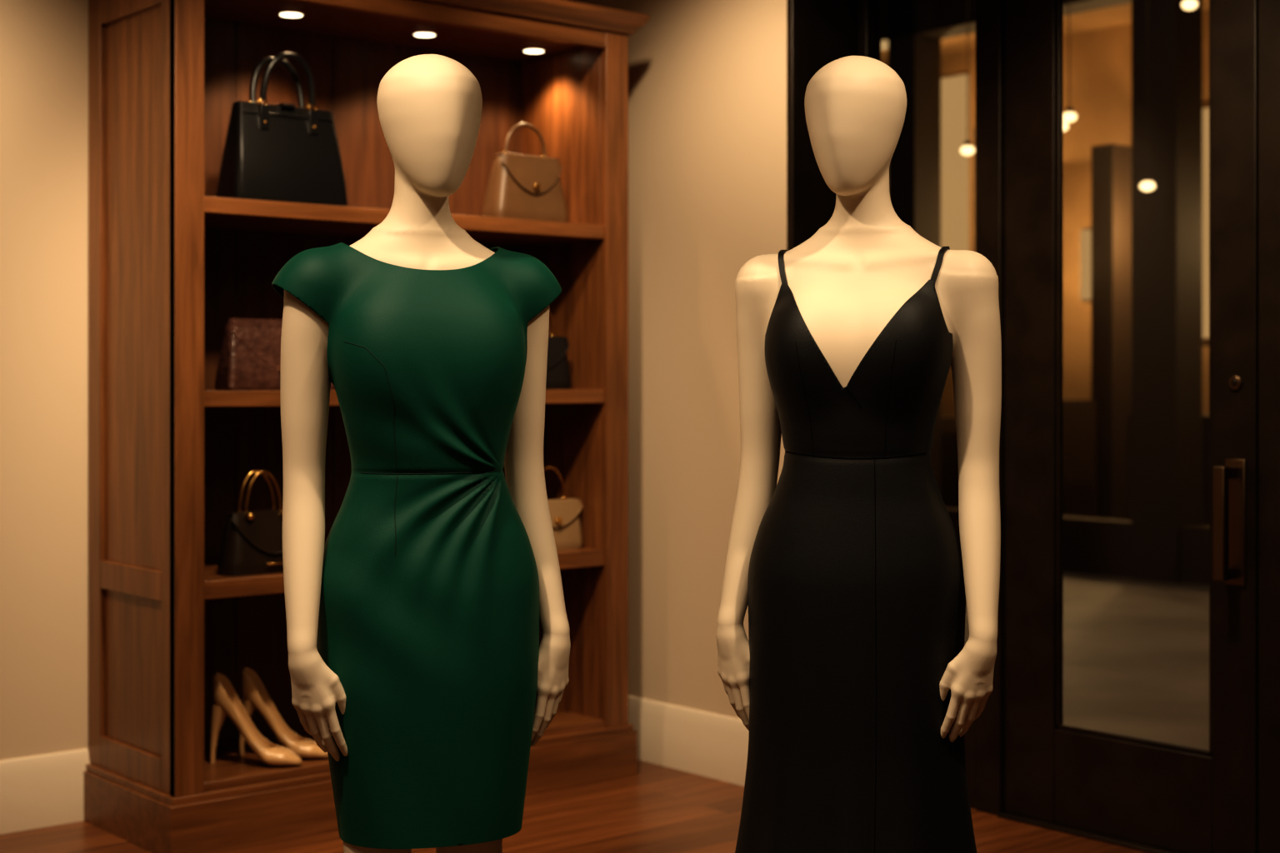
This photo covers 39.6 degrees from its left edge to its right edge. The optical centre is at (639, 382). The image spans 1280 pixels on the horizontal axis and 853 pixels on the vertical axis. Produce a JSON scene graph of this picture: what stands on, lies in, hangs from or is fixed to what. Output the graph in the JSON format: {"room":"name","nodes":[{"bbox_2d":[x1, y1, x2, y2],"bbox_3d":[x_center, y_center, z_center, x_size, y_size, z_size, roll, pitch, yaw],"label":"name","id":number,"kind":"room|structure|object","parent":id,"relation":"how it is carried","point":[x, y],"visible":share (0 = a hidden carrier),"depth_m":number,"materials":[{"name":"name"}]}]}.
{"room":"shop","nodes":[
{"label":"shop","id":0,"kind":"room"},
{"bbox_2d":[0,0,566,760],"bbox_3d":[-2.642,-0.257,4.492,6.857,3.100,0.100,0,0,-40],"label":"wall","id":1,"kind":"structure","parent":0,"point":[44,43],"depth_m":5.18,"materials":[{"name":"beige paint"}]},
{"bbox_2d":[0,748,89,834],"bbox_3d":[-3.389,1.190,3.781,4.599,0.207,0.024,0,0,-40],"label":"baseboard","id":2,"kind":"structure","parent":1,"relation":"attached to","point":[47,790],"depth_m":5.16,"materials":[{"name":"beige paint"}]},
{"bbox_2d":[0,760,1149,852],"bbox_3d":[-0.296,1.343,1.709,6.857,0.100,7.380,0,0,-40],"label":"floor","id":3,"kind":"structure","parent":0,"point":[657,809],"depth_m":5.13,"materials":[{"name":"brown wood"}]},
{"bbox_2d":[83,0,649,852],"bbox_3d":[-0.821,0.042,5.544,1.700,2.503,0.629,0,0,-40],"label":"bookcase","id":4,"kind":"object","parent":3,"relation":"on","point":[171,260],"visible":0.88,"depth_m":5.39,"materials":[{"name":"brown wood"}]},
{"bbox_2d":[217,470,283,576],"bbox_3d":[-1.075,0.400,5.125,0.286,0.296,0.121,0,0,-40],"label":"handbag","id":5,"kind":"object","parent":4,"relation":"in","point":[252,544],"visible":0.63,"depth_m":5.06,"materials":[{"name":"black leather"}]},
{"bbox_2d":[210,667,328,765],"bbox_3d":[-1.074,0.971,5.176,0.310,0.261,0.210,0,0,14],"label":"pumps","id":6,"kind":"object","parent":4,"relation":"on","point":[226,701],"visible":0.93,"depth_m":5.16,"materials":[{"name":"brown"}]},
{"bbox_2d":[214,318,334,390],"bbox_3d":[-1.049,-0.080,5.136,0.348,0.205,0.114,0,0,-40],"label":"clutch","id":7,"kind":"object","parent":4,"relation":"in","point":[250,356],"visible":0.48,"depth_m":5.05,"materials":[{"name":"brown leather"}]},
{"bbox_2d":[215,52,347,206],"bbox_3d":[-1.043,-0.735,5.191,0.370,0.444,0.147,0,0,-40],"label":"handbag","id":8,"kind":"object","parent":4,"relation":"in","point":[287,152],"visible":1,"depth_m":5.14,"materials":[{"name":"black leather"}]},
{"bbox_2d":[481,122,568,222],"bbox_3d":[-0.366,-0.676,5.742,0.295,0.326,0.126,0,0,-40],"label":"handbag","id":9,"kind":"object","parent":4,"relation":"on","point":[520,186],"visible":0.96,"depth_m":5.69,"materials":[{"name":"leather"}]},
{"bbox_2d":[545,311,571,389],"bbox_3d":[-0.345,-0.124,5.779,0.277,0.295,0.111,0,0,-40],"label":"handbag","id":10,"kind":"object","parent":4,"relation":"on","point":[558,375],"visible":0.44,"depth_m":5.80,"materials":[{"name":"black leather"}]},
{"bbox_2d":[544,466,582,550],"bbox_3d":[-0.293,0.411,5.811,0.239,0.274,0.101,0,0,-40],"label":"bag","id":11,"kind":"object","parent":4,"relation":"in","point":[564,512],"visible":0.56,"depth_m":5.82,"materials":[{"name":"brown leather"}]},
{"bbox_2d":[280,54,570,852],"bbox_3d":[-0.333,0.383,2.845,0.468,1.820,0.338,0,0,-20],"label":"mannequin","id":12,"kind":"object","parent":3,"relation":"on","point":[430,106],"visible":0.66,"depth_m":2.80},
{"bbox_2d":[271,242,561,849],"bbox_3d":[-0.351,0.250,2.869,0.477,0.949,0.259,0,0,-20],"label":"dress","id":13,"kind":"object","parent":12,"relation":"attached to","point":[428,627],"visible":0.96,"depth_m":2.77,"materials":[{"name":"green fabric"}]},
{"bbox_2d":[715,55,1001,742],"bbox_3d":[0.352,0.377,2.924,0.472,1.832,0.340,0,0,17],"label":"mannequin","id":14,"kind":"object","parent":3,"relation":"on","point":[847,282],"visible":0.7,"depth_m":2.88},
{"bbox_2d":[735,246,976,852],"bbox_3d":[0.373,0.524,2.968,0.631,1.484,0.577,0,0,17],"label":"gown","id":15,"kind":"object","parent":14,"relation":"attached to","point":[857,595],"visible":0.97,"depth_m":2.85,"materials":[{"name":"black fabric"}]},
{"bbox_2d":[566,0,786,719],"bbox_3d":[2.188,-0.257,3.803,0.360,3.100,7.180,0,0,-40],"label":"wall","id":16,"kind":"structure","parent":0,"point":[707,78],"depth_m":5.91,"materials":[{"name":"beige paint"}]},
{"bbox_2d":[628,695,749,786],"bbox_3d":[0.098,1.190,5.983,0.024,0.207,1.102,0,0,-40],"label":"baseboard","id":17,"kind":"structure","parent":16,"relation":"attached to","point":[706,744],"depth_m":5.89,"materials":[{"name":"beige paint"}]},
{"bbox_2d":[786,0,1181,852],"bbox_3d":[1.549,-0.067,4.555,0.364,2.720,2.951,0,0,-40],"label":"door surround","id":18,"kind":"object","parent":16,"relation":"attached to","point":[820,32],"visible":0.29,"depth_m":5.35,"materials":[{"name":"black wood"}]},
{"bbox_2d":[1005,0,1258,852],"bbox_3d":[1.337,-0.017,4.976,0.129,2.600,0.826,0,0,-40],"label":"door","id":19,"kind":"structure","parent":18,"relation":"attached to","point":[1183,799],"depth_m":4.99,"materials":[{"name":"black wood"}]},
{"bbox_2d":[1258,0,1279,852],"bbox_3d":[1.875,-0.017,4.337,0.129,2.600,0.835,0,0,-40],"label":"door","id":20,"kind":"structure","parent":18,"relation":"attached to","point":[1268,10],"depth_m":4.64,"materials":[{"name":"black wood"}]},
{"bbox_3d":[2.077,-3.407,10.917,8.643,0.200,23.000,0,0,-40],"label":"ceiling","id":21,"kind":"structure","parent":0,"visible":0},
{"bbox_2d":[960,0,974,155],"bbox_3d":[2.029,-2.357,11.008,0.090,1.900,0.090,0,0,-40],"label":"pendant lamp","id":22,"kind":"object","parent":21,"relation":"hanging from","point":[967,150],"visible":1,"depth_m":10.99,"materials":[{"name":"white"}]},
{"bbox_2d":[1062,120,1069,131],"bbox_3d":[2.480,-2.392,10.472,0.090,1.830,0.090,0,0,-40],"label":"pendant lamp","id":23,"kind":"object","parent":21,"relation":"hanging from","point":[1065,126],"visible":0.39,"depth_m":10.44,"materials":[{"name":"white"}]},
{"bbox_2d":[1062,0,1077,122],"bbox_3d":[2.519,-2.417,10.427,0.090,1.780,0.090,0,0,-40],"label":"pendant lamp","id":24,"kind":"object","parent":21,"relation":"hanging from","point":[1069,116],"visible":0.96,"depth_m":10.41,"materials":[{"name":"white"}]},
{"bbox_2d":[1139,0,1155,191],"bbox_3d":[2.860,-2.192,10.021,0.090,2.230,0.090,0,0,-40],"label":"pendant lamp","id":25,"kind":"object","parent":21,"relation":"hanging from","point":[1147,185],"visible":1,"depth_m":10.02,"materials":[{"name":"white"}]},
{"bbox_2d":[1180,0,1198,10],"bbox_3d":[3.034,-2.682,9.815,0.090,1.250,0.090,0,0,-40],"label":"pendant lamp","id":26,"kind":"object","parent":21,"relation":"hanging from","point":[1188,5],"visible":1,"depth_m":9.78,"materials":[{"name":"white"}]},
{"label":"outside","id":27,"kind":"structure","parent":0,"visible":0},
{"bbox_2d":[964,571,1209,749],"bbox_3d":[3.682,1.363,12.271,12.843,0.100,23.000,0,0,-40],"label":"pavement","id":28,"kind":"structure","parent":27,"point":[1136,652],"depth_m":8.50,"materials":[{"name":"stone"}]},
{"bbox_2d":[880,0,1209,585],"bbox_3d":[3.343,-0.947,13.947,2.800,4.520,16.000,0,0,-40],"label":"facade","id":29,"kind":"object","parent":28,"relation":"on","point":[1136,262],"visible":0.31,"depth_m":13.33,"materials":[{"name":"stone"}]}
]}

